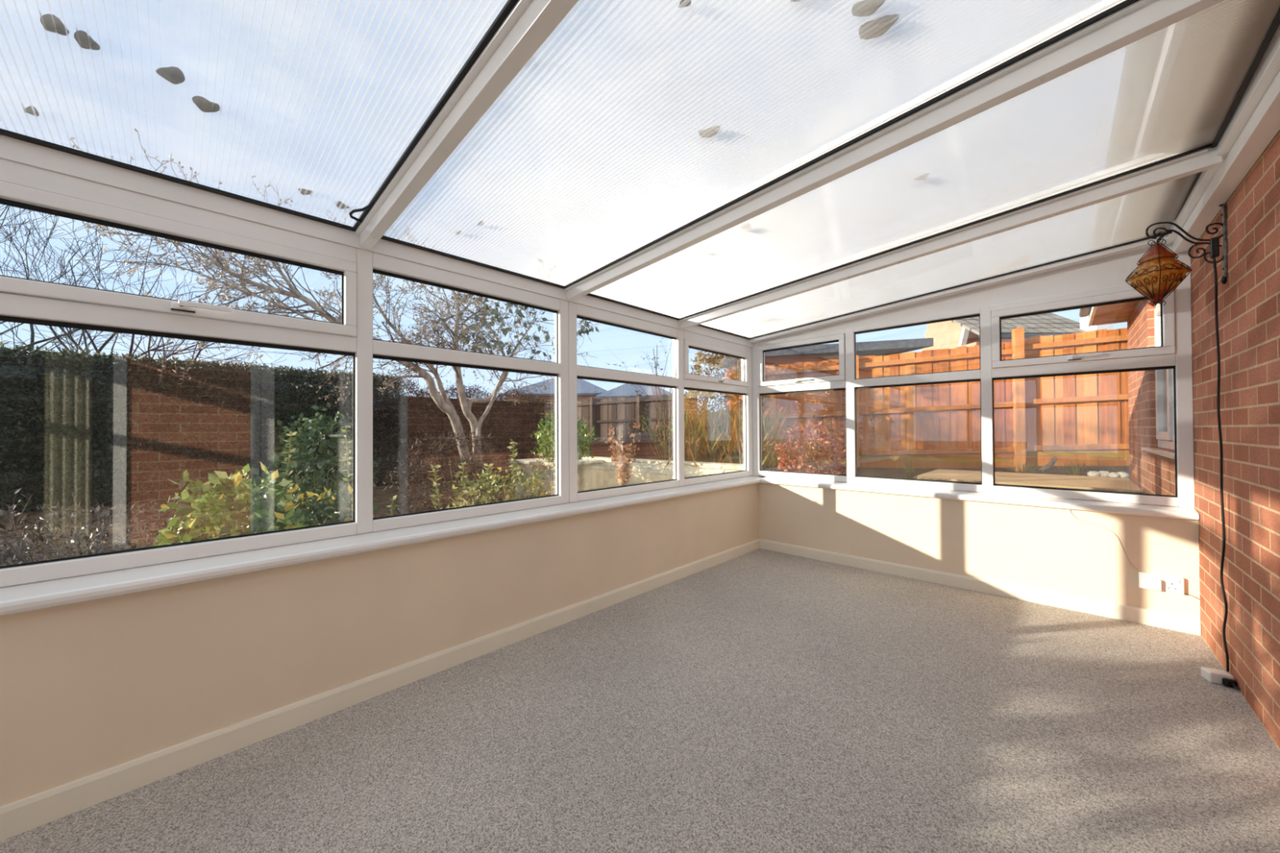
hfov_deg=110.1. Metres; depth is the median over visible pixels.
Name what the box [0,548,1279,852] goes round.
floor
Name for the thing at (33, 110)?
dead leaf
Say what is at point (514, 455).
stem
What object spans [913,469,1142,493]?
path
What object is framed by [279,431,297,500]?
stem
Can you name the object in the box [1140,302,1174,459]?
window
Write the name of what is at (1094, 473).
rock
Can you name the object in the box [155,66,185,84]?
dead leaf
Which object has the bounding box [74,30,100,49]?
dead leaf
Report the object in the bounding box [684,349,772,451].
shrub
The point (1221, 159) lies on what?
ceiling
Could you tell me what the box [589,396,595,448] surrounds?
fence post
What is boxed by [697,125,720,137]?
dead leaf
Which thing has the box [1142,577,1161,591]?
plug adapter
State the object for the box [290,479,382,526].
shrub
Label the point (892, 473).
ground
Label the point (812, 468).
hydrangea shrub
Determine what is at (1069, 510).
cable
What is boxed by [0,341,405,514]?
garden wall
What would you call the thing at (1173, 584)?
wall socket
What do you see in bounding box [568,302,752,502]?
window
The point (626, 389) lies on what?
house
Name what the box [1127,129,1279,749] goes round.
wall
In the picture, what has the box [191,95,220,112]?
dead leaf
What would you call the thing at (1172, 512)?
window sill
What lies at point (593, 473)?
wall
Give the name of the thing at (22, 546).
shrub
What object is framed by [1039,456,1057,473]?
driftwood
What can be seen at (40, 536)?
shrub
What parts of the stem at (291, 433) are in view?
stem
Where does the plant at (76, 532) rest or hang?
on the ground at (382, 496)
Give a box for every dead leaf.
[24,106,39,116]
[40,13,69,35]
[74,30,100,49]
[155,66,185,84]
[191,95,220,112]
[297,188,312,195]
[334,200,349,208]
[678,0,691,7]
[696,248,704,253]
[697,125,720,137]
[739,222,751,229]
[851,0,884,16]
[858,13,899,39]
[913,173,928,180]
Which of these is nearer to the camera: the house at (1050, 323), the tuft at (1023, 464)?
the tuft at (1023, 464)
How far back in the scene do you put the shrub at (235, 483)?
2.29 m
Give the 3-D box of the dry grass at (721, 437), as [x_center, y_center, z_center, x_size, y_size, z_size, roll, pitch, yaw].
[1.200,0.143,5.932,2.347,0.986,2.325,-1,-1,44]
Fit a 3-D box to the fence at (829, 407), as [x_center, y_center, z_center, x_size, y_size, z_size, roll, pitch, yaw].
[2.454,-0.167,7.382,1.912,1.795,0.076,-1,-1,23]
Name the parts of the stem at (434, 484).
stem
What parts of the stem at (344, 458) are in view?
stem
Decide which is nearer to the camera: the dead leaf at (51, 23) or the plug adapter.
the dead leaf at (51, 23)
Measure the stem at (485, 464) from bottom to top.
0.481 m
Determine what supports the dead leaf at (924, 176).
on the ceiling
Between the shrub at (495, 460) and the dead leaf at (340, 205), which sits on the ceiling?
the dead leaf at (340, 205)
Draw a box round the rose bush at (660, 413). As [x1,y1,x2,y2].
[629,387,693,460]
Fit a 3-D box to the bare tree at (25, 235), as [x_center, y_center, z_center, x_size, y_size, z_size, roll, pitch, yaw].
[-12.369,-1.988,7.934,6.002,6.506,5.587,0,-1,-1]
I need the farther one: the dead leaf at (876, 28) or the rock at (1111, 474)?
the rock at (1111, 474)
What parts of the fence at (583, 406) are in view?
rail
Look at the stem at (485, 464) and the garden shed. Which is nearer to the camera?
the stem at (485, 464)
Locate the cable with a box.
[1069,510,1137,570]
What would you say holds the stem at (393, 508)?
on the ground at (382, 496)
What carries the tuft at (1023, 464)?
on the ground at (892, 473)
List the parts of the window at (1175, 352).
sash, handle, sash, handle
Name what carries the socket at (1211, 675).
on the floor
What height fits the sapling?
3.279 m
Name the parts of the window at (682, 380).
sash, handle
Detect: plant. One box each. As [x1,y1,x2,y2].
[13,517,173,564]
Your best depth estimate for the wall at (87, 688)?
1.68 m
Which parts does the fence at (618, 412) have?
rail, rail, rail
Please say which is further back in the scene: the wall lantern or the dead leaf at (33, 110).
the wall lantern
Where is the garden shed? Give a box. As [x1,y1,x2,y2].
[715,337,933,457]
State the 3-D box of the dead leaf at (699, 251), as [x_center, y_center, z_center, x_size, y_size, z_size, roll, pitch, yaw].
[0.329,-0.956,2.440,0.049,0.017,0.033,0,-1,14]
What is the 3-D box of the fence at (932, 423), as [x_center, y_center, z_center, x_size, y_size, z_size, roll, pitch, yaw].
[4.292,-0.259,6.574,1.930,1.822,0.076,-1,-1,24]
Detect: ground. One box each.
[0,475,511,564]
[542,433,1143,493]
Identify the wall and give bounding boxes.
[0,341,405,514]
[0,483,759,806]
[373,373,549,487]
[508,455,758,499]
[758,483,1199,618]
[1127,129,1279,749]
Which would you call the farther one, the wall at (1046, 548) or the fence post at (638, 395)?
the fence post at (638, 395)
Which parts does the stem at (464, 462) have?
stem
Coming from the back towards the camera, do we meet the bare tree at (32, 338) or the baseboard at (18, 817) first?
the bare tree at (32, 338)
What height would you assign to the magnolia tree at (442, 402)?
3.508 m
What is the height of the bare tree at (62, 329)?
5.979 m
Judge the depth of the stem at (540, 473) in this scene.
3.65 m
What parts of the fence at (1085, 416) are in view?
rail, rail, rail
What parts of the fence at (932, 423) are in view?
rail, rail, rail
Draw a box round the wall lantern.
[1124,202,1229,671]
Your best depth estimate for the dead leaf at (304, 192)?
1.71 m
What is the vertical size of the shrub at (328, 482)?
0.667 m
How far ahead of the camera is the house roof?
1.59 m
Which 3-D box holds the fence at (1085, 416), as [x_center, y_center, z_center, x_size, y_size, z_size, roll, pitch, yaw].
[5.885,-0.371,5.829,1.414,1.815,0.076,-1,-1,26]
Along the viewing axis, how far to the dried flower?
5.20 m
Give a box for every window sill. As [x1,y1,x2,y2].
[0,475,762,616]
[760,476,1199,519]
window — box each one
[0,158,568,587]
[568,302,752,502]
[752,274,1195,507]
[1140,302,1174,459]
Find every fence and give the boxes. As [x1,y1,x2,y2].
[544,404,553,446]
[577,400,590,448]
[594,396,636,448]
[641,393,697,441]
[730,359,846,466]
[858,342,1014,468]
[1024,328,1129,466]
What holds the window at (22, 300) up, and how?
in the wall at (87, 688)
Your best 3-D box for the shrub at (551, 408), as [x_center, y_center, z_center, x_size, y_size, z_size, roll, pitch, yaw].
[-2.813,0.192,12.536,1.401,1.979,3.133,-1,-1,44]
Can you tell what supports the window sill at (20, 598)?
attached to the wall at (87, 688)
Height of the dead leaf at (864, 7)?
0.017 m
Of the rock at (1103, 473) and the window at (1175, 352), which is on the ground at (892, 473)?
the rock at (1103, 473)
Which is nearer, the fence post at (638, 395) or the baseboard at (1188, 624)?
the baseboard at (1188, 624)
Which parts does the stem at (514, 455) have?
stem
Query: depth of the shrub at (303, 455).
3.62 m
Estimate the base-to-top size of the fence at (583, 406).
1.633 m
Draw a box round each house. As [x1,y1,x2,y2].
[498,377,607,432]
[595,383,671,399]
[921,252,1029,351]
[951,312,1112,348]
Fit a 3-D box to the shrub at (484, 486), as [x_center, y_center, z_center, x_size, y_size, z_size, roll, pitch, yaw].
[-1.030,0.669,3.429,0.787,0.805,1.278,-1,-1,44]
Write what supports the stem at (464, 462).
on the shrub at (484, 486)
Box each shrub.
[0,494,235,564]
[135,460,326,548]
[251,401,382,524]
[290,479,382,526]
[376,426,524,514]
[445,462,552,508]
[529,412,600,466]
[541,398,583,451]
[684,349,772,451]
[771,420,846,475]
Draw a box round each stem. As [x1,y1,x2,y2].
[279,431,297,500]
[339,424,353,502]
[386,495,399,515]
[427,464,443,509]
[456,461,468,506]
[482,463,495,502]
[506,438,518,499]
[531,452,542,494]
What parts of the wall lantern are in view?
lamp shade, cord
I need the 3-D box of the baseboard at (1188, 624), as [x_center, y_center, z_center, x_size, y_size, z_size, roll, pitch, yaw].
[2.078,1.094,3.319,2.619,0.087,0.016,-1,-1,44]
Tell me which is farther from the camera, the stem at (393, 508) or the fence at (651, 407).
the fence at (651, 407)
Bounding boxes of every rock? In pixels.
[1086,471,1100,476]
[1097,471,1109,476]
[1108,472,1119,477]
[1116,471,1128,477]
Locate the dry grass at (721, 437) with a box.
[622,396,820,477]
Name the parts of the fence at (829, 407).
rail, rail, rail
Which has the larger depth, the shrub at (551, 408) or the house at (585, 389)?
the house at (585, 389)
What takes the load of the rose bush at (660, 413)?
on the ground at (892, 473)
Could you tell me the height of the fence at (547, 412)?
1.629 m
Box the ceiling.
[0,0,1279,347]
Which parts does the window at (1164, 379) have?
sill, sash, pane, frame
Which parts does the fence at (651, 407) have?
rail, rail, rail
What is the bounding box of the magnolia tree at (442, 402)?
[70,128,599,498]
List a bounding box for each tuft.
[895,457,919,479]
[1003,461,1057,473]
[1053,462,1098,475]
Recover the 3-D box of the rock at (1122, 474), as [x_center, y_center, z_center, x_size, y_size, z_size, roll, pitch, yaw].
[5.697,0.577,5.284,0.116,0.082,0.084,-1,-1,44]
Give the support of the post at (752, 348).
on the window sill at (20, 598)
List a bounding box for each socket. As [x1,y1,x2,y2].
[1137,571,1184,595]
[1200,666,1240,690]
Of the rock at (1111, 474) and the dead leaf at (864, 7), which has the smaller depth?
the dead leaf at (864, 7)
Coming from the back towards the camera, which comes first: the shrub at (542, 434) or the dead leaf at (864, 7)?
the shrub at (542, 434)
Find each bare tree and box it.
[0,119,330,368]
[0,207,175,358]
[0,210,251,364]
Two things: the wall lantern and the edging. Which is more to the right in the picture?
the wall lantern
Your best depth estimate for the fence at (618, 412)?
13.65 m
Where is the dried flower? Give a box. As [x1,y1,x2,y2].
[604,422,644,485]
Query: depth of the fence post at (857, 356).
6.89 m
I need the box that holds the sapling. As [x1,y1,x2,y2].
[606,282,709,457]
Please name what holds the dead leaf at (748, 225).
on the ceiling
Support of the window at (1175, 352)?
in the wall at (1046, 548)
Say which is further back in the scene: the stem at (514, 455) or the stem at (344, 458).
the stem at (514, 455)
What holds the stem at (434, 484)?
attached to the shrub at (484, 486)
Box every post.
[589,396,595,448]
[636,393,641,441]
[751,347,753,475]
[856,355,859,467]
[1011,326,1026,471]
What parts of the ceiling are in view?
gable panel, wall plate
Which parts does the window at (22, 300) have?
sash, handle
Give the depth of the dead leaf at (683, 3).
1.08 m
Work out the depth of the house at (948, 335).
14.34 m
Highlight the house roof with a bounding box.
[1079,0,1279,326]
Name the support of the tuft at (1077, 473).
on the ground at (892, 473)
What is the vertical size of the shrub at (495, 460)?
1.146 m
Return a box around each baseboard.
[0,538,759,841]
[760,538,1200,635]
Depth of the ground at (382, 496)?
5.52 m
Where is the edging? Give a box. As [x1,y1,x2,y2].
[577,441,692,457]
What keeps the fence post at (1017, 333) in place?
on the ground at (892, 473)
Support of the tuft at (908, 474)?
on the ground at (892, 473)
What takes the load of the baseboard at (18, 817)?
attached to the wall at (87, 688)

